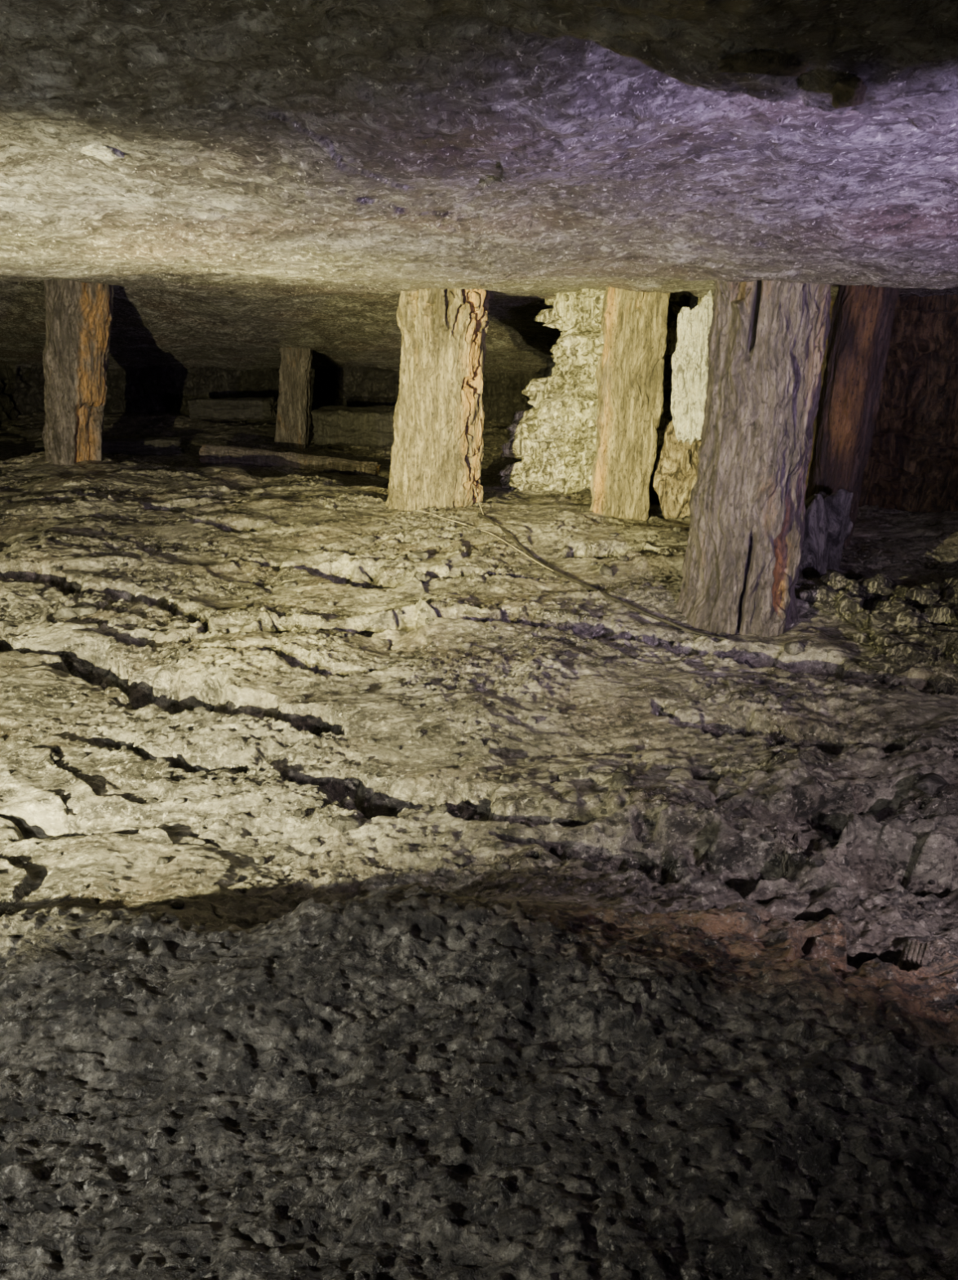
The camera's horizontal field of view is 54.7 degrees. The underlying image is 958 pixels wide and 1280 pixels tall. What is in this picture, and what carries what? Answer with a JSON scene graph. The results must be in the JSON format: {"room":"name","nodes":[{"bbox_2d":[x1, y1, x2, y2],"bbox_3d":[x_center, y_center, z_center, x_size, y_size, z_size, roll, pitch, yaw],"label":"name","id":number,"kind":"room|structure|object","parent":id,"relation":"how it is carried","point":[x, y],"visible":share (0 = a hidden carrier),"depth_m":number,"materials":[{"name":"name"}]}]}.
{"room":"underground mine","nodes":[
{"label":"underground mine","id":0,"kind":"room"},
{"bbox_2d":[0,365,31,422],"bbox_3d":[-4.800,-0.962,4.350,0.514,2.650,11.804,1,21,1],"label":"wall","id":1,"kind":"structure","parent":0,"point":[11,376],"depth_m":9.24,"materials":[{"name":"black stone"}]},
{"bbox_2d":[12,364,542,424],"bbox_3d":[-1.456,-2.674,9.459,6.924,2.100,0.847,0,21,1],"label":"wall","id":2,"kind":"structure","parent":0,"point":[153,389],"depth_m":9.52,"materials":[{"name":"stone"}]},
{"bbox_2d":[0,410,957,1279],"bbox_3d":[-0.300,-0.593,4.602,10.400,0.613,12.200,0,21,0],"label":"floor","id":3,"kind":"structure","parent":0,"point":[646,1064],"depth_m":1.77,"materials":[{"name":"grey stone"}]},
{"bbox_2d":[42,279,113,465],"bbox_3d":[-2.526,-1.687,5.803,0.636,1.280,0.410,3,22,7],"label":"prop","id":4,"kind":"object","parent":3,"relation":"on","point":[76,351],"visible":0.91,"depth_m":5.68,"materials":[{"name":"brown wood"}]},
{"bbox_2d":[34,436,184,455],"bbox_3d":[-3.042,-1.586,7.649,1.153,0.146,0.164,-4,22,-9],"label":"beam","id":5,"kind":"structure","parent":3,"relation":"on","point":[144,446],"depth_m":7.63,"materials":[{"name":"brown wood"}]},
{"bbox_2d":[187,396,277,419],"bbox_3d":[-2.215,-2.093,8.362,0.802,0.203,0.210,3,22,7],"label":"beam","id":6,"kind":"structure","parent":3,"relation":"on","point":[224,408],"depth_m":8.29,"materials":[{"name":"brown wood"}]},
{"bbox_2d":[198,443,381,475],"bbox_3d":[-1.418,-1.339,6.914,1.439,0.188,0.153,5,22,13],"label":"fallen log","id":7,"kind":"object","parent":3,"relation":"on","point":[209,453],"visible":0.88,"depth_m":6.88,"materials":[{"name":"brown wood"}]},
{"bbox_2d":[275,346,312,449],"bbox_3d":[-1.571,-2.013,7.805,0.386,0.944,0.209,0,21,0],"label":"prop","id":8,"kind":"object","parent":3,"relation":"on","point":[293,422],"visible":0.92,"depth_m":7.73,"materials":[{"name":"brown wood"}]},
{"bbox_2d":[311,404,395,447],"bbox_3d":[-0.982,-1.827,7.920,0.828,0.333,0.365,3,22,7],"label":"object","id":9,"kind":"structure","parent":3,"relation":"on","point":[366,426],"depth_m":7.79,"materials":[{"name":"brown wood"}]},
{"bbox_2d":[385,288,493,511],"bbox_3d":[-0.208,-1.140,4.536,0.554,1.189,0.377,0,21,0],"label":"prop","id":10,"kind":"object","parent":3,"relation":"on","point":[437,451],"visible":0.93,"depth_m":4.41,"materials":[{"name":"brown wood"}]},
{"bbox_2d":[0,523,949,911],"bbox_3d":[-0.917,0.093,3.077,4.048,0.339,2.782,0,21,0],"label":"loose grit","id":11,"kind":"object","parent":3,"relation":"on","point":[930,784],"visible":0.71,"depth_m":2.55,"materials":[{"name":"grey stone"}]},
{"bbox_2d":[477,512,754,668],"bbox_3d":[0.862,-0.057,3.358,0.391,0.246,2.941,-19,28,-39],"label":"power cable","id":12,"kind":"object","parent":3,"relation":"on","point":[637,609],"visible":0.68,"depth_m":3.47,"materials":[{"name":"black rubber"}]},
{"bbox_2d":[417,509,552,570],"bbox_3d":[0.125,-0.404,4.024,0.067,0.069,1.401,-14,26,-32],"label":"wire","id":13,"kind":"object","parent":12,"relation":"on","point":[417,509],"visible":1,"depth_m":4.12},
{"bbox_2d":[472,483,513,536],"bbox_3d":[0.034,-0.645,4.394,0.038,0.145,0.691,-6,22,-16],"label":"wire","id":14,"kind":"object","parent":12,"relation":"on","point":[473,483],"visible":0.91,"depth_m":4.46,"materials":[{"name":"beige"}]},
{"bbox_2d":[590,286,672,521],"bbox_3d":[0.690,-1.048,4.288,0.338,1.180,0.174,1,21,2],"label":"timber post","id":15,"kind":"object","parent":3,"relation":"on","point":[629,372],"visible":0.86,"depth_m":4.21,"materials":[{"name":"brown wood"}]},
{"bbox_2d":[650,420,701,519],"bbox_3d":[0.967,-0.756,4.405,0.284,0.546,0.238,9,23,22],"label":"boulder","id":16,"kind":"object","parent":3,"relation":"on","point":[673,477],"visible":0.62,"depth_m":4.33,"materials":[{"name":"beige stone"}]},
{"bbox_2d":[671,289,713,444],"bbox_3d":[0.941,-1.194,4.077,0.210,0.653,0.229,0,21,0],"label":"block","id":17,"kind":"object","parent":16,"relation":"on","point":[690,360],"visible":0.87,"depth_m":4.00,"materials":[{"name":"grey stone"}]},
{"bbox_2d":[675,280,831,637],"bbox_3d":[0.937,-0.628,3.162,0.434,1.245,0.442,-16,27,-36],"label":"prop","id":18,"kind":"object","parent":3,"relation":"on","point":[766,344],"visible":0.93,"depth_m":3.02,"materials":[{"name":"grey wood"}]},
{"bbox_2d":[800,488,853,577],"bbox_3d":[1.376,-0.420,3.832,0.287,0.435,0.234,-16,27,-35],"label":"stone block","id":19,"kind":"object","parent":3,"relation":"on","point":[828,523],"visible":0.59,"depth_m":3.73,"materials":[{"name":"grey stone"}]},
{"bbox_2d":[804,284,901,547],"bbox_3d":[1.603,-0.957,4.029,0.262,1.201,0.238,1,21,3],"label":"prop","id":20,"kind":"object","parent":3,"relation":"on","point":[853,371],"visible":0.8,"depth_m":3.91,"materials":[{"name":"brown wood"}]},
{"bbox_2d":[797,568,957,695],"bbox_3d":[1.747,0.004,3.115,1.169,0.545,0.907,0,21,0],"label":"rubble","id":21,"kind":"object","parent":3,"relation":"on","point":[903,635],"visible":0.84,"depth_m":3.11,"materials":[{"name":"grey stone"}]},
{"bbox_2d":[0,0,957,373],"bbox_3d":[-0.300,-1.393,4.287,10.400,1.588,12.200,0,21,0],"label":"ceiling","id":22,"kind":"structure","parent":0,"point":[288,170],"depth_m":1.38,"materials":[{"name":"grey stone"}]},
{"bbox_2d":[80,143,124,160],"bbox_3d":[-0.558,-0.726,1.377,0.059,0.023,0.058,0,21,0],"label":"stone","id":23,"kind":"object","parent":22,"relation":"attached to","point":[104,153],"depth_m":1.36,"materials":[{"name":"white stone"}]},
{"bbox_2d":[717,48,809,76],"bbox_3d":[0.281,-0.553,0.889,0.101,0.021,0.049,0,21,0],"label":"rock","id":24,"kind":"object","parent":22,"relation":"attached to","point":[774,63],"visible":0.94,"depth_m":0.88,"materials":[{"name":"grey stone"}]},
{"bbox_2d":[829,76,867,109],"bbox_3d":[0.360,-0.533,0.899,0.033,0.028,0.049,3,22,8],"label":"rock","id":25,"kind":"object","parent":22,"relation":"attached to","point":[850,91],"visible":1,"depth_m":0.89,"materials":[{"name":"stone"}]},
{"bbox_2d":[497,288,714,505],"bbox_3d":[0.913,-2.027,6.785,1.557,1.650,5.258,3,22,7],"label":"wall","id":26,"kind":"structure","parent":0,"point":[555,440],"depth_m":4.90,"materials":[{"name":"beige stone"}]},
{"bbox_2d":[805,294,957,512],"bbox_3d":[3.650,-0.337,2.144,2.104,1.900,6.931,-10,24,-25],"label":"wall","id":27,"kind":"structure","parent":0,"point":[912,465],"depth_m":4.52,"materials":[{"name":"brown stone"}]}
]}

